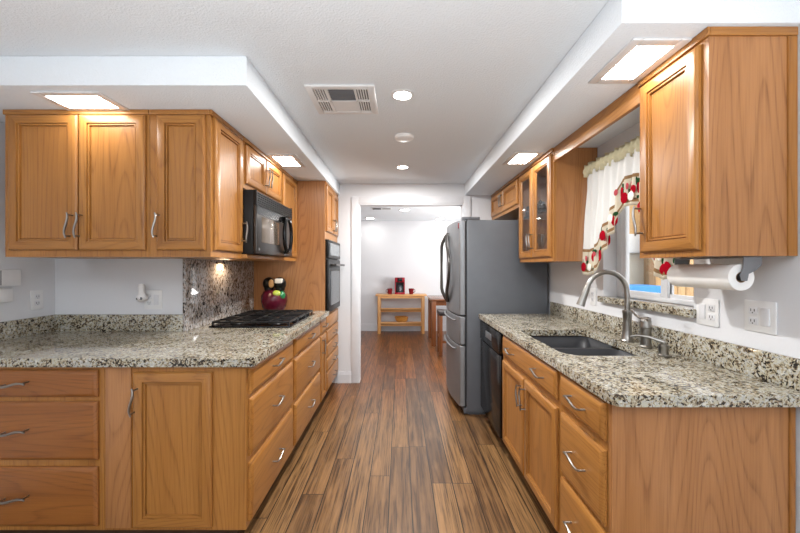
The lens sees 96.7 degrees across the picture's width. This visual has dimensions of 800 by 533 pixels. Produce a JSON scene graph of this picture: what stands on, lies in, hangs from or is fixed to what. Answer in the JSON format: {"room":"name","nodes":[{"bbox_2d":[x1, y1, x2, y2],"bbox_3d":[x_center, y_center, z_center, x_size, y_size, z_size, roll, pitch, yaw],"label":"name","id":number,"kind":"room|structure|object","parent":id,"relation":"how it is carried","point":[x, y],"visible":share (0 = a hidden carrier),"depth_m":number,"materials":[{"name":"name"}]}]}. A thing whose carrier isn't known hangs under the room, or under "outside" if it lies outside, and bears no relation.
{"room":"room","nodes":[
{"label":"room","id":0,"kind":"room"},
{"bbox_2d":[0,122,54,321],"bbox_3d":[-2.305,0.193,-0.388,0.100,2.284,5.625,0,0,0],"label":"wall","id":1,"kind":"structure","parent":0,"point":[36,273],"depth_m":2.13,"materials":[{"name":"white paint"}]},
{"bbox_2d":[0,288,12,301],"bbox_3d":[-2.242,0.162,1.950,0.026,0.077,0.200,0,0,0],"label":"wall thermostat","id":2,"kind":"object","parent":1,"relation":"attached to","point":[6,294],"visible":1,"depth_m":2.01,"materials":[{"name":"white plastic"}]},
{"bbox_2d":[0,269,20,285],"bbox_3d":[-2.239,0.064,1.975,0.030,0.093,0.230,0,0,0],"label":"intercom","id":3,"kind":"object","parent":1,"relation":"attached to","point":[8,277],"visible":1,"depth_m":2.03,"materials":[{"name":"white plastic"}]},
{"bbox_2d":[30,290,42,309],"bbox_3d":[-2.250,0.207,2.205,0.009,0.118,0.075,0,0,0],"label":"wall outlet","id":4,"kind":"object","parent":1,"relation":"attached to","point":[36,297],"visible":1,"depth_m":2.20,"materials":[{"name":"white plastic"}]},
{"bbox_2d":[0,56,339,194],"bbox_3d":[-1.472,-0.882,2.841,1.565,0.134,2.482,0,0,0],"label":"soffit","id":5,"kind":"structure","parent":1,"relation":"attached to","point":[232,87],"depth_m":1.64,"materials":[{"name":"white paint"}]},
{"bbox_2d":[30,91,129,110],"bbox_3d":[-1.558,-0.810,1.749,0.320,0.008,0.198,0,0,0],"label":"soffit light","id":6,"kind":"object","parent":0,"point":[68,100],"visible":1,"depth_m":1.73,"materials":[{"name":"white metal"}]},
{"bbox_2d":[46,96,117,107],"bbox_3d":[-1.558,-0.811,1.749,0.247,0.007,0.125,0,0,0],"label":"diffuser","id":7,"kind":"object","parent":6,"relation":"attached to","point":[64,101],"depth_m":1.74,"materials":[{"name":"white plastic"}]},
{"bbox_2d":[55,258,182,313],"bbox_3d":[-1.833,0.193,2.375,0.845,2.284,0.100,0,0,0],"label":"wall","id":8,"kind":"structure","parent":0,"point":[82,286],"depth_m":2.33,"materials":[{"name":"white paint"}]},
{"bbox_2d":[0,314,182,340],"bbox_3d":[-1.830,0.366,1.970,0.844,0.108,0.701,0,0,0],"label":"backsplash","id":9,"kind":"structure","parent":8,"relation":"attached to","point":[13,329],"depth_m":2.30,"materials":[{"name":"stone"}]},
{"bbox_2d":[3,109,188,258],"bbox_3d":[-1.679,-0.431,2.057,0.754,0.763,0.528,0,0,0],"label":"upper cabinet","id":10,"kind":"object","parent":8,"relation":"attached to","point":[77,183],"visible":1,"depth_m":1.84,"materials":[{"name":"brown wood"}]},
{"bbox_2d":[179,254,284,259],"bbox_3d":[-1.170,-0.064,2.579,0.430,0.027,0.737,0,0,0],"label":"shelf","id":11,"kind":"object","parent":10,"relation":"attached to","point":[243,256],"visible":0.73,"depth_m":2.43,"materials":[{"name":"brown wood"}]},
{"bbox_2d":[241,189,292,256],"bbox_3d":[-1.115,-0.279,2.579,0.529,0.402,0.733,0,0,0],"label":"microwave","id":12,"kind":"object","parent":11,"relation":"on","point":[270,229],"visible":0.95,"depth_m":2.37,"materials":[{"name":"black metal"}]},
{"bbox_2d":[144,290,161,308],"bbox_3d":[-1.612,0.217,2.320,0.118,0.125,0.010,0,0,0],"label":"wall outlet","id":13,"kind":"object","parent":8,"relation":"attached to","point":[154,301],"visible":0.96,"depth_m":2.32,"materials":[{"name":"white plastic"}]},
{"bbox_2d":[136,284,147,301],"bbox_3d":[-1.655,0.170,2.280,0.051,0.115,0.070,0,0,0],"label":"plug","id":14,"kind":"object","parent":13,"relation":"attached to","point":[141,296],"visible":1,"depth_m":2.26,"materials":[{"name":"white plastic"}]},
{"bbox_2d":[154,295,158,304],"bbox_3d":[-1.589,0.217,2.317,0.032,0.066,0.005,0,0,0],"label":"rocker switch","id":15,"kind":"object","parent":13,"relation":"attached to","point":[156,297],"depth_m":2.31,"materials":[{"name":"white plastic"}]},
{"bbox_2d":[149,109,247,257],"bbox_3d":[-1.114,-0.431,2.001,0.372,0.763,0.415,0,0,0],"label":"upper cabinet","id":16,"kind":"object","parent":8,"relation":"attached to","point":[196,156],"visible":1,"depth_m":1.84,"materials":[{"name":"brown wood"}]},
{"bbox_2d":[266,154,305,166],"bbox_3d":[-0.869,-0.810,2.732,0.210,0.008,0.317,0,0,0],"label":"soffit light","id":17,"kind":"object","parent":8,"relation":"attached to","point":[282,160],"visible":1,"depth_m":2.71,"materials":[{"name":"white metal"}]},
{"bbox_2d":[273,157,299,165],"bbox_3d":[-0.869,-0.811,2.732,0.137,0.007,0.244,0,0,0],"label":"diffuser","id":18,"kind":"object","parent":17,"relation":"attached to","point":[282,161],"depth_m":2.73,"materials":[{"name":"white plastic"}]},
{"bbox_2d":[0,0,608,220],"bbox_3d":[0.350,-0.974,2.150,5.900,0.050,10.700,0,0,0],"label":"ceiling","id":19,"kind":"structure","parent":0,"point":[470,67],"depth_m":1.55,"materials":[{"name":"white paint"}]},
{"bbox_2d":[304,84,377,113],"bbox_3d":[-0.317,-0.943,2.020,0.367,0.012,0.340,0,0,0],"label":"ceiling vent","id":20,"kind":"object","parent":19,"relation":"in","point":[332,98],"visible":1,"depth_m":1.99,"materials":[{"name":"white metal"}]},
{"bbox_2d":[371,207,391,209],"bbox_3d":[-0.300,-0.943,5.790,0.320,0.012,0.180,0,0,0],"label":"ceiling vent","id":21,"kind":"object","parent":19,"relation":"in","point":[373,208],"visible":1,"depth_m":5.76,"materials":[{"name":"white metal"}]},
{"bbox_2d":[391,89,413,100],"bbox_3d":[0.014,-0.945,1.965,0.130,0.007,0.130,0,0,0],"label":"recessed light","id":22,"kind":"object","parent":19,"relation":"in","point":[400,94],"visible":1,"depth_m":1.96,"materials":[{"name":"white metal"}]},
{"bbox_2d":[394,92,410,99],"bbox_3d":[0.014,-0.947,1.965,0.093,0.004,0.093,0,0,-45],"label":"diffuser","id":23,"kind":"object","parent":22,"relation":"attached to","point":[397,95],"depth_m":1.97,"materials":[{"name":"white plastic"}]},
{"bbox_2d":[396,165,408,168],"bbox_3d":[0.024,-0.945,3.386,0.130,0.007,0.130,0,0,0],"label":"recessed light","id":24,"kind":"object","parent":19,"relation":"in","point":[398,166],"visible":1,"depth_m":3.37,"materials":[{"name":"white metal"}]},
{"bbox_2d":[395,133,413,141],"bbox_3d":[0.030,-0.935,2.590,0.140,0.027,0.140,0,0,0],"label":"smoke detector","id":25,"kind":"object","parent":19,"relation":"attached to","point":[401,137],"visible":1,"depth_m":2.56,"materials":[{"name":"white plastic"}]},
{"bbox_2d":[244,331,557,532],"bbox_3d":[0.350,1.360,2.150,5.900,0.050,10.700,0,0,0],"label":"floor","id":26,"kind":"structure","parent":0,"point":[392,450],"depth_m":2.41,"materials":[{"name":"brown wood"}]},
{"bbox_2d":[0,367,116,532],"bbox_3d":[-1.810,0.898,1.947,0.879,0.874,0.707,0,0,0],"label":"base cabinet","id":27,"kind":"object","parent":26,"relation":"on","point":[52,419],"visible":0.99,"depth_m":1.63,"materials":[{"name":"brown wood"}]},
{"bbox_2d":[0,311,328,366],"bbox_3d":[-1.462,0.386,2.498,1.580,0.148,1.757,0,0,0],"label":"countertop","id":28,"kind":"structure","parent":27,"relation":"on","point":[56,340],"depth_m":1.99,"materials":[{"name":"stone"}]},
{"bbox_2d":[209,309,314,327],"bbox_3d":[-1.029,0.397,2.775,0.562,0.045,0.690,0,0,0],"label":"gas cooktop","id":29,"kind":"object","parent":28,"relation":"in","point":[265,318],"visible":1,"depth_m":2.56,"materials":[{"name":"metal"}]},
{"bbox_2d":[261,277,287,309],"bbox_3d":[-1.150,0.258,3.255,0.232,0.323,0.232,0,0,0],"label":"cookie jar","id":30,"kind":"object","parent":28,"relation":"on","point":[271,298],"visible":0.98,"depth_m":3.19,"materials":[{"name":"red ceramic"}]},
{"bbox_2d":[105,341,292,532],"bbox_3d":[-1.014,0.898,1.971,0.711,0.874,0.756,0,0,0],"label":"base cabinet","id":31,"kind":"object","parent":26,"relation":"on","point":[188,449],"visible":0.97,"depth_m":1.64,"materials":[{"name":"brown wood"}]},
{"bbox_2d":[254,181,337,391],"bbox_3d":[-1.032,0.261,3.721,0.747,2.148,0.682,0,0,0],"label":"tall cabinet","id":32,"kind":"object","parent":26,"relation":"on","point":[317,202],"visible":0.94,"depth_m":3.38,"materials":[{"name":"brown wood"}]},
{"bbox_2d":[325,239,344,312],"bbox_3d":[-0.989,0.095,3.723,0.742,0.710,0.635,0,0,0],"label":"wall oven","id":33,"kind":"object","parent":32,"relation":"in","point":[332,249],"visible":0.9,"depth_m":3.57,"materials":[{"name":"black glass"}]},
{"bbox_2d":[292,322,319,449],"bbox_3d":[-1.022,0.898,2.743,0.727,0.874,0.783,0,0,0],"label":"base cabinet","id":34,"kind":"object","parent":26,"relation":"on","point":[306,347],"visible":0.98,"depth_m":2.62,"materials":[{"name":"brown wood"}]},
{"bbox_2d":[319,317,328,403],"bbox_3d":[-1.022,0.898,3.256,0.727,0.874,0.241,0,0,0],"label":"base cabinet","id":35,"kind":"object","parent":26,"relation":"on","point":[322,336],"visible":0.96,"depth_m":3.25,"materials":[{"name":"brown wood"}]},
{"bbox_2d":[375,293,426,333],"bbox_3d":[0.022,0.946,7.180,1.015,0.778,0.320,0,0,0],"label":"console table","id":36,"kind":"object","parent":26,"relation":"on","point":[421,323],"visible":0.99,"depth_m":7.04,"materials":[{"name":"brown wood"}]},
{"bbox_2d":[386,288,391,293],"bbox_3d":[-0.210,0.498,7.130,0.114,0.115,0.114,0,0,45],"label":"mug","id":37,"kind":"object","parent":36,"relation":"on","point":[389,290],"visible":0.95,"depth_m":7.09,"materials":[{"name":"red ceramic"}]},
{"bbox_2d":[395,277,404,293],"bbox_3d":[-0.004,0.389,7.174,0.203,0.335,0.252,0,0,0],"label":"coffee maker","id":38,"kind":"object","parent":36,"relation":"on","point":[399,281],"visible":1,"depth_m":7.10,"materials":[{"name":"red plastic"}]},
{"bbox_2d":[395,316,407,321],"bbox_3d":[0.030,1.071,7.170,0.284,0.120,0.284,0,0,0],"label":"wooden bowl","id":39,"kind":"object","parent":36,"relation":"on","point":[397,318],"visible":0.83,"depth_m":7.08,"materials":[{"name":"brown wood"}]},
{"bbox_2d":[381,321,421,325],"bbox_3d":[0.021,1.143,7.180,0.813,0.075,0.288,0,0,0],"label":"shelf","id":40,"kind":"object","parent":36,"relation":"attached to","point":[383,323],"depth_m":7.04,"materials":[{"name":"brown wood"}]},
{"bbox_2d":[381,308,421,311],"bbox_3d":[0.021,0.863,7.180,0.813,0.075,0.288,0,0,0],"label":"shelf","id":41,"kind":"object","parent":36,"relation":"attached to","point":[382,309],"depth_m":7.04,"materials":[{"name":"brown wood"}]},
{"bbox_2d":[409,288,414,293],"bbox_3d":[0.230,0.498,7.130,0.114,0.115,0.114,0,0,45],"label":"mug","id":42,"kind":"object","parent":36,"relation":"on","point":[411,290],"visible":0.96,"depth_m":7.09,"materials":[{"name":"red ceramic"}]},
{"bbox_2d":[427,295,445,345],"bbox_3d":[1.230,0.942,6.340,1.440,0.787,0.820,0,0,0],"label":"dining table","id":43,"kind":"object","parent":26,"relation":"on","point":[433,300],"visible":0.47,"depth_m":5.98,"materials":[{"name":"brown wood"}]},
{"bbox_2d":[437,309,445,355],"bbox_3d":[0.780,1.002,5.450,0.400,0.665,0.340,0,0,0],"label":"counter stool","id":44,"kind":"object","parent":26,"relation":"on","point":[440,312],"visible":0.47,"depth_m":5.29,"materials":[{"name":"wood"}]},
{"bbox_2d":[480,320,502,437],"bbox_3d":[0.997,0.901,2.808,0.606,0.868,0.609,0,0,0],"label":"dishwasher","id":45,"kind":"object","parent":26,"relation":"on","point":[491,338],"visible":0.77,"depth_m":2.70,"materials":[{"name":"black metal"}]},
{"bbox_2d":[440,217,546,413],"bbox_3d":[0.870,0.444,3.623,0.910,1.782,0.865,0,0,0],"label":"refrigerator","id":46,"kind":"object","parent":26,"relation":"on","point":[485,273],"visible":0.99,"depth_m":3.19,"materials":[{"name":"grey metal"}]},
{"bbox_2d":[502,334,631,532],"bbox_3d":[1.005,0.898,2.042,0.674,0.874,0.901,0,0,0],"label":"base cabinet","id":47,"kind":"object","parent":26,"relation":"on","point":[531,387],"visible":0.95,"depth_m":1.88,"materials":[{"name":"brown wood"}]},
{"bbox_2d":[479,302,799,406],"bbox_3d":[1.027,0.386,2.163,0.654,0.148,2.005,0,0,0],"label":"countertop","id":48,"kind":"structure","parent":47,"relation":"on","point":[700,371],"depth_m":1.43,"materials":[{"name":"stone"}]},
{"bbox_2d":[531,336,636,355],"bbox_3d":[1.008,0.558,2.016,0.459,0.190,0.706,0,0,0],"label":"sink","id":49,"kind":"object","parent":48,"relation":"in","point":[573,345],"visible":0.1,"depth_m":2.26,"materials":[{"name":"black"}]},
{"bbox_2d":[576,270,633,342],"bbox_3d":[1.153,0.218,2.007,0.306,0.402,0.066,0,0,8],"label":"kitchen faucet","id":50,"kind":"object","parent":48,"relation":"on","point":[626,313],"visible":0.98,"depth_m":1.99,"materials":[{"name":"silver metal"}]},
{"bbox_2d":[630,309,652,348],"bbox_3d":[1.275,0.325,1.882,0.062,0.188,0.136,0,0,0],"label":"handle","id":51,"kind":"object","parent":48,"relation":"on","point":[645,324],"visible":1,"depth_m":1.83,"materials":[{"name":"silver metal"}]},
{"bbox_2d":[630,334,670,356],"bbox_3d":[1.195,0.374,1.699,0.159,0.090,0.053,0,0,40],"label":"soap dispenser","id":52,"kind":"object","parent":48,"relation":"on","point":[664,348],"visible":1,"depth_m":1.66,"materials":[{"name":"silver metal"}]},
{"bbox_2d":[561,373,795,532],"bbox_3d":[1.007,0.898,1.399,0.677,0.874,0.381,0,0,0],"label":"base cabinet","id":53,"kind":"object","parent":26,"relation":"on","point":[624,469],"visible":0.94,"depth_m":1.22,"materials":[{"name":"brown wood"}]},
{"bbox_2d":[361,221,455,323],"bbox_3d":[0.350,0.193,7.435,5.900,2.284,0.130,0,0,0],"label":"wall","id":54,"kind":"structure","parent":0,"point":[410,250],"depth_m":7.37,"materials":[{"name":"white paint"}]},
{"bbox_2d":[361,324,445,330],"bbox_3d":[0.350,1.260,7.361,5.700,0.150,0.018,0,0,0],"label":"baseboard","id":55,"kind":"structure","parent":54,"relation":"attached to","point":[364,327],"depth_m":7.35,"materials":[{"name":"white wood"}]},
{"bbox_2d":[332,184,643,382],"bbox_3d":[0.895,0.045,4.127,4.810,2.620,0.146,0,0,0],"label":"wall","id":56,"kind":"structure","parent":0,"point":[480,204],"depth_m":4.08,"materials":[{"name":"white paint"}]},
{"bbox_2d":[337,371,350,382],"bbox_3d":[-0.635,1.270,4.074,0.159,0.130,0.016,0,0,0],"label":"baseboard","id":57,"kind":"structure","parent":56,"relation":"attached to","point":[342,376],"depth_m":4.07,"materials":[{"name":"white wood"}]},
{"bbox_2d":[351,197,470,382],"bbox_3d":[0.127,0.268,4.137,1.365,2.135,0.146,0,0,0],"label":"trim","id":58,"kind":"structure","parent":56,"relation":"attached to","point":[464,203],"depth_m":4.06,"materials":[{"name":"white paint"}]},
{"bbox_2d":[502,152,543,164],"bbox_3d":[0.917,-0.810,2.672,0.211,0.008,0.311,0,0,0],"label":"soffit light","id":59,"kind":"object","parent":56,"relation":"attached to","point":[517,158],"visible":1,"depth_m":2.65,"materials":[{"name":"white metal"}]},
{"bbox_2d":[508,154,536,163],"bbox_3d":[0.917,-0.811,2.672,0.134,0.007,0.234,0,0,0],"label":"diffuser","id":60,"kind":"object","parent":59,"relation":"attached to","point":[517,158],"depth_m":2.66,"materials":[{"name":"white plastic"}]},
{"bbox_2d":[629,234,639,252],"bbox_3d":[2.340,-0.260,4.018,0.880,0.210,0.071,0,0,0],"label":"ledge","id":61,"kind":"object","parent":56,"relation":"attached to","point":[634,241],"visible":0.02,"depth_m":3.98,"materials":[{"name":"white"}]},
{"bbox_2d":[629,205,639,233],"bbox_3d":[2.340,-0.716,4.032,0.880,0.699,0.041,0,0,0],"label":"siding","id":62,"kind":"object","parent":56,"relation":"attached to","point":[636,213],"visible":0.02,"depth_m":4.01,"materials":[{"name":"beige wood"}]},
{"bbox_2d":[588,38,691,83],"bbox_3d":[0.935,-0.810,1.418,0.211,0.008,0.304,0,0,0],"label":"soffit light","id":63,"kind":"object","parent":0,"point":[639,57],"visible":1,"depth_m":1.39,"materials":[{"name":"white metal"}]},
{"bbox_2d":[602,46,672,78],"bbox_3d":[0.935,-0.811,1.418,0.134,0.007,0.227,0,0,0],"label":"diffuser","id":64,"kind":"object","parent":63,"relation":"attached to","point":[637,60],"depth_m":1.40,"materials":[{"name":"white plastic"}]},
{"bbox_2d":[547,25,799,532],"bbox_3d":[1.435,0.193,0.500,0.160,2.284,7.400,0,0,0],"label":"wall","id":65,"kind":"structure","parent":0,"point":[777,279],"depth_m":1.45,"materials":[{"name":"white paint"}]},
{"bbox_2d":[491,174,518,219],"bbox_3d":[1.173,-0.669,3.595,0.356,0.288,0.950,0,0,0],"label":"upper cabinet","id":66,"kind":"object","parent":65,"relation":"attached to","point":[505,201],"visible":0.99,"depth_m":3.53,"materials":[{"name":"brown wood"}]},
{"bbox_2d":[519,148,596,261],"bbox_3d":[1.173,-0.425,2.776,0.356,0.778,0.685,0,0,0],"label":"upper cabinet","id":67,"kind":"object","parent":65,"relation":"attached to","point":[561,184],"visible":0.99,"depth_m":2.44,"materials":[{"name":"brown wood"}]},
{"bbox_2d":[524,206,528,218],"bbox_3d":[1.110,-0.471,3.050,0.060,0.110,0.120,0,0,0],"label":"figurine","id":68,"kind":"object","parent":67,"relation":"on","point":[526,216],"visible":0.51,"depth_m":3.06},
{"bbox_2d":[537,200,546,215],"bbox_3d":[1.110,-0.471,2.840,0.060,0.110,0.240,0,0,0],"label":"figurine","id":69,"kind":"object","parent":67,"relation":"on","point":[541,207],"visible":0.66,"depth_m":2.75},
{"bbox_2d":[554,83,639,161],"bbox_3d":[1.063,-0.765,1.996,0.022,0.096,0.871,0,0,0],"label":"valance board","id":70,"kind":"object","parent":67,"relation":"attached to","point":[629,101],"visible":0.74,"depth_m":1.86,"materials":[{"name":"brown wood"}]},
{"bbox_2d":[590,288,595,304],"bbox_3d":[1.350,0.210,2.490,0.009,0.118,0.075,0,0,0],"label":"wall outlet","id":71,"kind":"object","parent":65,"relation":"attached to","point":[592,290],"visible":0.99,"depth_m":2.48,"materials":[{"name":"white plastic"}]},
{"bbox_2d":[581,136,674,279],"bbox_3d":[1.283,-0.313,2.003,0.142,0.756,0.858,0,0,0],"label":"window curtain","id":72,"kind":"object","parent":65,"relation":"hanging from","point":[613,180],"visible":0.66,"depth_m":2.14,"materials":[{"name":"white fabric"}]},
{"bbox_2d":[581,259,587,271],"bbox_3d":[1.229,-0.010,2.372,0.020,0.092,0.097,0,0,0],"label":"print","id":73,"kind":"object","parent":72,"relation":"attached to","point":[584,266],"depth_m":2.35,"materials":[{"name":"red fabric"}]},
{"bbox_2d":[592,246,600,260],"bbox_3d":[1.231,-0.079,2.220,0.028,0.091,0.065,0,0,0],"label":"print","id":74,"kind":"object","parent":72,"relation":"attached to","point":[596,255],"depth_m":2.22,"materials":[{"name":"red fabric"}]},
{"bbox_2d":[599,227,607,240],"bbox_3d":[1.239,-0.202,2.167,0.024,0.092,0.097,0,0,0],"label":"print","id":75,"kind":"object","parent":72,"relation":"attached to","point":[603,231],"depth_m":2.15,"materials":[{"name":"red fabric"}]},
{"bbox_2d":[611,212,617,225],"bbox_3d":[1.239,-0.281,2.051,0.020,0.092,0.098,0,0,12],"label":"print","id":76,"kind":"object","parent":72,"relation":"attached to","point":[614,215],"depth_m":2.04,"materials":[{"name":"red fabric"}]},
{"bbox_2d":[614,184,623,195],"bbox_3d":[1.245,-0.422,2.020,0.026,0.091,0.065,0,0,0],"label":"print","id":77,"kind":"object","parent":72,"relation":"attached to","point":[619,191],"depth_m":2.02,"materials":[{"name":"red fabric"}]},
{"bbox_2d":[621,189,629,203],"bbox_3d":[1.249,-0.393,1.972,0.023,0.092,0.097,0,0,0],"label":"print","id":78,"kind":"object","parent":72,"relation":"attached to","point":[625,193],"depth_m":1.96,"materials":[{"name":"red fabric"}]},
{"bbox_2d":[628,191,638,200],"bbox_3d":[1.245,-0.378,1.901,0.032,0.054,0.098,0,0,0],"label":"print","id":79,"kind":"object","parent":72,"relation":"attached to","point":[632,195],"depth_m":1.88,"materials":[{"name":"white fabric"}]},
{"bbox_2d":[630,176,639,192],"bbox_3d":[1.247,-0.431,1.867,0.023,0.092,0.097,0,0,0],"label":"print","id":80,"kind":"object","parent":72,"relation":"on","point":[635,185],"depth_m":1.88,"materials":[{"name":"red fabric"}]},
{"bbox_2d":[659,258,674,274],"bbox_3d":[1.228,-0.006,1.631,0.026,0.092,0.097,0,0,0],"label":"print","id":81,"kind":"object","parent":72,"relation":"attached to","point":[664,263],"depth_m":1.63,"materials":[{"name":"red fabric"}]},
{"bbox_2d":[465,0,799,194],"bbox_3d":[1.048,-0.882,2.635,0.613,0.134,2.893,0,0,0],"label":"soffit","id":82,"kind":"structure","parent":65,"relation":"attached to","point":[566,101],"depth_m":1.52,"materials":[{"name":"white paint"}]},
{"bbox_2d":[597,206,695,317],"bbox_3d":[1.407,-0.229,2.007,0.165,0.927,0.765,0,0,0],"label":"window","id":83,"kind":"structure","parent":65,"relation":"in","point":[667,294],"depth_m":2.07,"materials":[{"name":"white plastic"}]},
{"bbox_2d":[550,302,799,391],"bbox_3d":[1.344,0.366,2.163,0.018,0.108,2.005,0,0,0],"label":"backsplash","id":84,"kind":"structure","parent":65,"relation":"attached to","point":[778,369],"depth_m":1.52,"materials":[{"name":"stone"}]},
{"bbox_2d":[696,298,718,327],"bbox_3d":[1.350,0.200,1.563,0.010,0.118,0.112,0,0,0],"label":"wall outlet","id":85,"kind":"object","parent":65,"relation":"attached to","point":[707,310],"visible":1,"depth_m":1.56,"materials":[{"name":"white plastic"}]},
{"bbox_2d":[699,304,704,318],"bbox_3d":[1.347,0.200,1.586,0.005,0.066,0.032,0,0,0],"label":"rocker switch","id":86,"kind":"object","parent":85,"relation":"attached to","point":[701,306],"depth_m":1.58,"materials":[{"name":"white plastic"}]},
{"bbox_2d":[708,304,714,311],"bbox_3d":[1.348,0.180,1.540,0.004,0.028,0.033,0,0,0],"label":"receptacle","id":87,"kind":"object","parent":85,"relation":"attached to","point":[711,307],"depth_m":1.54,"materials":[{"name":"white plastic"}]},
{"bbox_2d":[708,314,714,320],"bbox_3d":[1.348,0.220,1.540,0.004,0.028,0.033,0,0,0],"label":"receptacle","id":88,"kind":"object","parent":85,"relation":"attached to","point":[711,317],"depth_m":1.54,"materials":[{"name":"white plastic"}]},
{"bbox_2d":[632,27,797,257],"bbox_3d":[1.173,-0.424,1.381,0.355,0.777,0.357,0,0,0],"label":"upper cabinet","id":89,"kind":"object","parent":65,"relation":"attached to","point":[719,116],"visible":1,"depth_m":1.21,"materials":[{"name":"brown wood"}]},
{"bbox_2d":[674,256,761,280],"bbox_3d":[1.214,0.007,1.383,0.076,0.085,0.311,0,0,0],"label":"paper towel holder","id":90,"kind":"object","parent":89,"relation":"attached to","point":[750,264],"visible":0.56,"depth_m":1.23,"materials":[{"name":"silver metal"}]},
{"bbox_2d":[667,264,753,290],"bbox_3d":[1.190,0.038,1.383,0.094,0.094,0.285,0,0,0],"label":"paper towel roll","id":91,"kind":"object","parent":90,"relation":"on","point":[710,276],"visible":1,"depth_m":1.32,"materials":[{"name":"paper"}]},
{"bbox_2d":[744,299,776,334],"bbox_3d":[1.350,0.188,1.335,0.010,0.118,0.118,0,0,0],"label":"wall outlet","id":92,"kind":"object","parent":65,"relation":"attached to","point":[759,316],"visible":1,"depth_m":1.33,"materials":[{"name":"white plastic"}]},
{"bbox_2d":[749,306,756,314],"bbox_3d":[1.348,0.168,1.358,0.004,0.028,0.033,0,0,0],"label":"receptacle","id":93,"kind":"object","parent":92,"relation":"attached to","point":[752,309],"depth_m":1.36,"materials":[{"name":"white plastic"}]},
{"bbox_2d":[749,317,756,324],"bbox_3d":[1.348,0.208,1.358,0.004,0.028,0.033,0,0,0],"label":"receptacle","id":94,"kind":"object","parent":92,"relation":"attached to","point":[752,320],"depth_m":1.36,"materials":[{"name":"white plastic"}]},
{"bbox_2d":[760,308,769,326],"bbox_3d":[1.347,0.188,1.312,0.005,0.066,0.032,0,0,0],"label":"rocker switch","id":95,"kind":"object","parent":92,"relation":"attached to","point":[764,312],"depth_m":1.31,"materials":[{"name":"white plastic"}]},
{"bbox_3d":[-1.460,0.193,3.254,0.100,2.284,1.657,0,0,0],"label":"wall","id":96,"kind":"structure","parent":0,"visible":0},
{"bbox_2d":[183,259,253,330],"bbox_3d":[-1.397,0.185,2.839,0.020,0.467,1.076,0,0,0],"label":"backsplash slab","id":97,"kind":"structure","parent":96,"relation":"attached to","point":[213,290],"depth_m":2.67,"materials":[{"name":"stone"}]},
{"bbox_2d":[243,136,282,202],"bbox_3d":[-1.167,-0.654,2.579,0.477,0.318,0.739,0,0,0],"label":"upper cabinet","id":98,"kind":"object","parent":96,"relation":"attached to","point":[260,172],"visible":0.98,"depth_m":2.48,"materials":[{"name":"brown wood"}]},
{"bbox_2d":[231,169,296,260],"bbox_3d":[-1.167,-0.431,3.163,0.477,0.763,0.425,0,0,0],"label":"upper cabinet","id":99,"kind":"object","parent":96,"relation":"attached to","point":[289,184],"visible":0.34,"depth_m":3.20,"materials":[{"name":"brown wood"}]},
{"bbox_3d":[5.258,1.395,0.526,7.485,0.080,7.052,0,0,0],"label":"ground","id":100,"kind":"structure","parent":0,"visible":0},
{"bbox_2d":[629,284,660,292],"bbox_3d":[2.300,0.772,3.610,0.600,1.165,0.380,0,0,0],"label":"swimming pool","id":101,"kind":"object","parent":100,"relation":"on","point":[637,287],"visible":0.13,"depth_m":3.42,"materials":[{"name":"blue liquid"}]},
{"bbox_2d":[644,258,655,284],"bbox_3d":[2.725,0.045,3.880,0.080,2.620,0.080,0,0,0],"label":"patio post","id":102,"kind":"object","parent":100,"relation":"on","point":[649,278],"visible":0.09,"depth_m":3.84,"materials":[{"name":"brown wood"}]},
{"bbox_2d":[656,259,693,295],"bbox_3d":[3.320,0.395,3.935,1.060,1.920,0.070,0,0,0],"label":"fence","id":103,"kind":"object","parent":100,"relation":"on","point":[688,291],"visible":0.02,"depth_m":3.90,"materials":[{"name":"brown wood"}]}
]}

